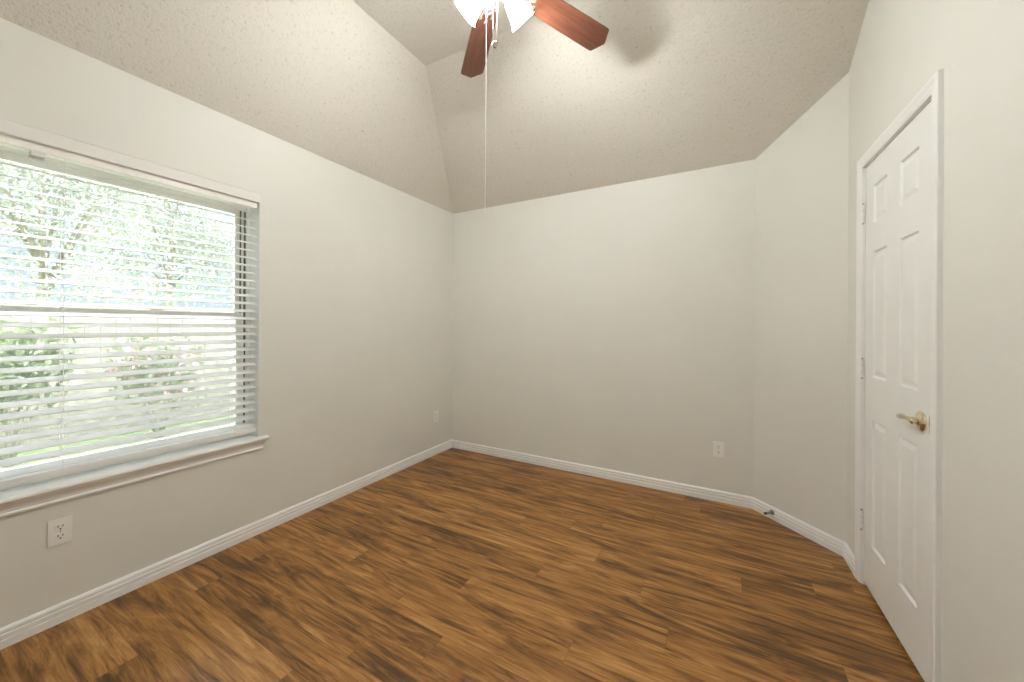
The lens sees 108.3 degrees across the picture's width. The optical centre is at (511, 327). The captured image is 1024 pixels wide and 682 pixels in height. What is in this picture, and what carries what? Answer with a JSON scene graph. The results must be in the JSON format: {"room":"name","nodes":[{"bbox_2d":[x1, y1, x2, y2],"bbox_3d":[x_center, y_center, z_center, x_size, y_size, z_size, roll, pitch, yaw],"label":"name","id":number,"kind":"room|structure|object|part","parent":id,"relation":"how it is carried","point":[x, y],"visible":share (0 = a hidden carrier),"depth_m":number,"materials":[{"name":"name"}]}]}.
{"room":"empty bedroom","nodes":[
{"label":"empty bedroom","id":0,"kind":"room"},
{"bbox_2d":[0,18,452,627],"bbox_3d":[-1.538,0.012,2.405,0.170,2.470,3.460,0,0,29],"label":"wall","id":1,"kind":"structure","parent":0,"point":[356,269],"depth_m":2.36,"materials":[{"name":"paint"}]},
{"bbox_2d":[47,515,71,547],"bbox_3d":[-1.908,0.862,1.563,0.008,0.109,0.068,0,0,29],"label":"wall outlet","id":2,"kind":"object","parent":1,"relation":"attached to","point":[59,531],"visible":1,"depth_m":1.56,"materials":[{"name":"beige plastic"}]},
{"bbox_2d":[54,532,65,540],"bbox_3d":[-1.906,0.882,1.562,0.003,0.029,0.034,0,0,29],"label":"receptacle","id":3,"kind":"object","parent":2,"relation":"attached to","point":[58,536],"depth_m":1.56,"materials":[{"name":"beige plastic"}]},
{"bbox_2d":[54,523,65,530],"bbox_3d":[-1.906,0.843,1.562,0.003,0.029,0.034,0,0,29],"label":"receptacle","id":4,"kind":"object","parent":2,"relation":"attached to","point":[57,526],"depth_m":1.56,"materials":[{"name":"beige plastic"}]},
{"bbox_2d":[0,117,269,517],"bbox_3d":[-1.960,-0.037,1.605,0.204,1.548,1.619,0,0,29],"label":"window","id":5,"kind":"structure","parent":1,"relation":"in","point":[26,496],"depth_m":1.85,"materials":[{"name":"plastic"}]},
{"bbox_3d":[-2.037,-0.390,1.648,0.020,0.656,1.469,0,0,29],"label":"sash","id":6,"kind":"part","parent":5,"relation":"part of","materials":[{"name":"plastic"}]},
{"bbox_3d":[-2.019,0.270,1.636,0.024,0.720,1.469,0,0,29],"label":"sash","id":7,"kind":"part","parent":5,"relation":"part of","materials":[{"name":"plastic"}]},
{"bbox_2d":[0,118,259,487],"bbox_3d":[-1.927,-0.091,1.589,0.064,1.433,1.520,0,0,29],"label":"blind","id":8,"kind":"object","parent":5,"relation":"attached to","point":[40,144],"visible":1,"depth_m":1.72,"materials":[{"name":"paint"}]},
{"bbox_3d":[-1.932,-0.054,1.589,0.055,1.333,0.002,0,0,29],"label":"ladder cord","id":9,"kind":"part","parent":8,"relation":"part of","materials":[{"name":"white fabric"}]},
{"bbox_3d":[-1.936,0.613,1.589,0.050,0.024,1.515,0,0,29],"label":"rail","id":10,"kind":"part","parent":8,"relation":"part of","materials":[{"name":"white paint"}]},
{"bbox_3d":[-1.620,-0.053,2.151,0.055,1.333,0.002,0,0,29],"label":"ladder cord","id":11,"kind":"part","parent":8,"relation":"part of","materials":[{"name":"white fabric"}]},
{"bbox_3d":[-1.938,0.671,1.590,0.144,0.022,1.619,0,0,29],"label":"sill","id":12,"kind":"part","parent":5,"relation":"part of","materials":[{"name":"white paint"}]},
{"bbox_2d":[0,440,451,649],"bbox_3d":[-1.463,1.209,2.360,0.016,0.078,3.460,0,0,29],"label":"baseboard","id":13,"kind":"structure","parent":1,"relation":"attached to","point":[17,631],"depth_m":1.89,"materials":[{"name":"white paint"}]},
{"bbox_2d":[433,410,437,422],"bbox_3d":[-0.750,0.880,3.648,0.008,0.109,0.068,0,0,29],"label":"wall outlet","id":14,"kind":"object","parent":1,"relation":"attached to","point":[435,413],"visible":1,"depth_m":3.64,"materials":[{"name":"beige plastic"}]},
{"bbox_2d":[0,0,868,213],"bbox_3d":[-0.090,-1.540,1.576,3.250,0.813,3.610,0,0,29],"label":"ceiling","id":15,"kind":"structure","parent":0,"point":[377,90],"depth_m":2.28,"materials":[{"name":"white paint"}]},
{"bbox_2d":[455,0,608,217],"bbox_3d":[-0.059,-1.153,1.579,1.288,1.348,1.287,0,0,29],"label":"ceiling fan","id":16,"kind":"object","parent":15,"relation":"hanging from","point":[560,15],"visible":1,"depth_m":1.85,"materials":[{"name":"brown wood"}]},
{"bbox_3d":[-0.173,-1.456,1.664,0.112,0.120,0.120,-42,-14,16],"label":"lamp shade","id":17,"kind":"part","parent":16,"relation":"part of","materials":[{"name":"white glass"}]},
{"bbox_3d":[-0.186,-1.540,2.042,0.138,0.006,0.499,-12,3,-15],"label":"blade","id":18,"kind":"part","parent":16,"relation":"part of","materials":[{"name":"brown wood"}]},
{"bbox_3d":[-0.118,-0.962,1.624,0.015,0.966,0.006,0,0,7],"label":"pull cord","id":19,"kind":"part","parent":16,"relation":"part of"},
{"bbox_3d":[-0.077,-1.238,1.624,0.030,0.033,0.025,0,0,29],"label":"pull knob","id":20,"kind":"part","parent":16,"relation":"part of","materials":[{"name":"silver metal"}]},
{"bbox_3d":[-0.074,-1.348,1.624,0.025,0.192,0.003,0,0,0],"label":"pull chain","id":21,"kind":"part","parent":16,"relation":"part of","materials":[{"name":"silver metal"}]},
{"bbox_3d":[0.018,-1.455,1.694,0.120,0.120,0.112,0,-40,51],"label":"lamp shade","id":22,"kind":"part","parent":16,"relation":"part of","materials":[{"name":"white glass"}]},
{"bbox_3d":[0.293,-1.537,1.865,0.499,0.006,0.138,0,-12,-34],"label":"blade","id":23,"kind":"part","parent":16,"relation":"part of","materials":[{"name":"brown wood"}]},
{"bbox_2d":[0,448,924,681],"bbox_3d":[-0.046,1.296,1.571,3.300,0.080,3.500,0,0,29],"label":"floor","id":24,"kind":"structure","parent":0,"point":[452,565],"depth_m":1.71,"materials":[{"name":"laminate"}]},
{"bbox_2d":[452,159,754,496],"bbox_3d":[0.542,0.024,3.296,2.800,2.470,0.120,0,0,29],"label":"wall","id":25,"kind":"structure","parent":0,"point":[611,327],"depth_m":3.05,"materials":[{"name":"paint"}]},
{"bbox_2d":[452,440,752,508],"bbox_3d":[0.525,1.220,3.225,2.650,0.078,0.016,0,0,29],"label":"baseboard","id":26,"kind":"structure","parent":25,"relation":"attached to","point":[659,484],"depth_m":3.03,"materials":[{"name":"white paint"}]},
{"bbox_2d":[713,441,723,457],"bbox_3d":[1.500,0.888,2.688,0.068,0.109,0.008,0,0,29],"label":"wall outlet","id":27,"kind":"object","parent":25,"relation":"attached to","point":[718,447],"visible":1,"depth_m":2.69,"materials":[{"name":"beige plastic"}]},
{"bbox_2d":[753,73,848,541],"bbox_3d":[1.830,-0.085,2.330,0.120,2.703,0.571,0,0,-16],"label":"wall","id":28,"kind":"structure","parent":0,"point":[802,178],"depth_m":2.26,"materials":[{"name":"paint"}]},
{"bbox_2d":[764,510,773,514],"bbox_3d":[1.684,1.220,2.432,0.067,0.032,0.032,0,0,-16],"label":"door stop","id":29,"kind":"object","parent":28,"relation":"attached to","point":[771,512],"visible":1,"depth_m":2.43,"materials":[{"name":"grey metal"}]},
{"bbox_2d":[752,497,845,556],"bbox_3d":[1.757,1.227,2.312,0.016,0.078,0.571,0,0,-16],"label":"baseboard","id":30,"kind":"structure","parent":28,"relation":"attached to","point":[836,545],"depth_m":2.26,"materials":[{"name":"white paint"}]},
{"bbox_2d":[846,0,1023,681],"bbox_3d":[1.168,-0.293,0.643,0.120,3.112,3.106,0,0,28],"label":"wall","id":31,"kind":"structure","parent":0,"point":[902,44],"depth_m":1.06,"materials":[{"name":"paint"}]},
{"bbox_2d":[843,543,854,575],"bbox_3d":[1.791,1.227,1.960,0.016,0.078,0.190,0,0,28],"label":"baseboard","id":32,"kind":"structure","parent":31,"relation":"attached to","point":[848,555],"depth_m":1.96,"materials":[{"name":"white paint"}]},
{"bbox_2d":[860,102,930,681],"bbox_3d":[1.589,0.232,1.542,0.074,2.029,0.648,0,0,29],"label":"door","id":33,"kind":"structure","parent":31,"relation":"in","point":[898,181],"depth_m":1.49,"materials":[{"name":"white paint"}]},
{"bbox_3d":[1.472,0.340,1.385,0.024,0.024,0.117,0,0,29],"label":"lever","id":34,"kind":"part","parent":33,"relation":"part of","materials":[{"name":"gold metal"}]},
{"bbox_3d":[1.455,0.337,1.333,0.033,0.071,0.071,0,0,29],"label":"handle","id":35,"kind":"part","parent":33,"relation":"part of","materials":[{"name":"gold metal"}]},
{"bbox_2d":[855,68,943,681],"bbox_3d":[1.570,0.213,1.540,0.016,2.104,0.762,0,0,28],"label":"trim","id":36,"kind":"structure","parent":31,"relation":"attached to","point":[933,89],"depth_m":1.23,"materials":[{"name":"white paint"}]},
{"label":"outside","id":37,"kind":"structure","parent":0,"visible":0},
{"bbox_2d":[0,371,234,470],"bbox_3d":[-12.655,1.435,9.413,26.000,0.060,36.000,0,0,29],"label":"lawn","id":38,"kind":"structure","parent":37,"point":[98,439],"depth_m":4.77,"materials":[{"name":"green plant"}]},
{"bbox_2d":[0,316,81,467],"bbox_3d":[-5.316,0.676,3.895,1.032,1.609,1.039,0,0,29],"label":"shrub","id":39,"kind":"object","parent":38,"relation":"on","point":[24,342],"visible":0.39,"depth_m":3.92,"materials":[{"name":"green plant"}]},
{"bbox_3d":[-5.316,0.896,3.893,0.528,1.169,0.505,0,0,6],"label":"stem","id":40,"kind":"part","parent":39,"relation":"part of","materials":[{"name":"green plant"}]},
{"bbox_2d":[0,159,170,317],"bbox_3d":[-7.744,-1.310,6.108,3.223,5.552,3.219,0,0,18],"label":"tree","id":41,"kind":"object","parent":38,"relation":"on","point":[42,177],"visible":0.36,"depth_m":6.02,"materials":[{"name":"green plant"}]},
{"bbox_2d":[0,304,234,447],"bbox_3d":[-5.142,0.561,5.861,0.067,1.752,9.484,0,0,29],"label":"fence","id":42,"kind":"object","parent":38,"relation":"on","point":[72,319],"visible":0.05,"depth_m":5.05,"materials":[{"name":"brown wood"}]},
{"bbox_2d":[37,186,233,307],"bbox_3d":[-9.735,-2.006,10.459,4.588,6.919,4.615,0,0,29],"label":"tree","id":43,"kind":"object","parent":38,"relation":"on","point":[167,205],"visible":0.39,"depth_m":10.36,"materials":[{"name":"green plant"}]},
{"bbox_2d":[104,328,207,438],"bbox_3d":[-4.695,0.748,4.955,1.048,1.472,1.041,0,0,-41],"label":"flowering shrub","id":44,"kind":"object","parent":38,"relation":"on","point":[140,339],"visible":0.26,"depth_m":4.82,"materials":[{"name":"green plant"}]},
{"bbox_3d":[-4.718,0.941,4.952,0.541,1.085,0.508,0,0,-45],"label":"stem","id":45,"kind":"part","parent":44,"relation":"part of","materials":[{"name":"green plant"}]},
{"bbox_2d":[220,338,234,392],"bbox_3d":[-4.117,0.674,6.048,1.053,1.625,1.015,0,0,4],"label":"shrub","id":46,"kind":"object","parent":38,"relation":"on","point":[231,338],"visible":0.02,"depth_m":5.78,"materials":[{"name":"green plant"}]}
]}

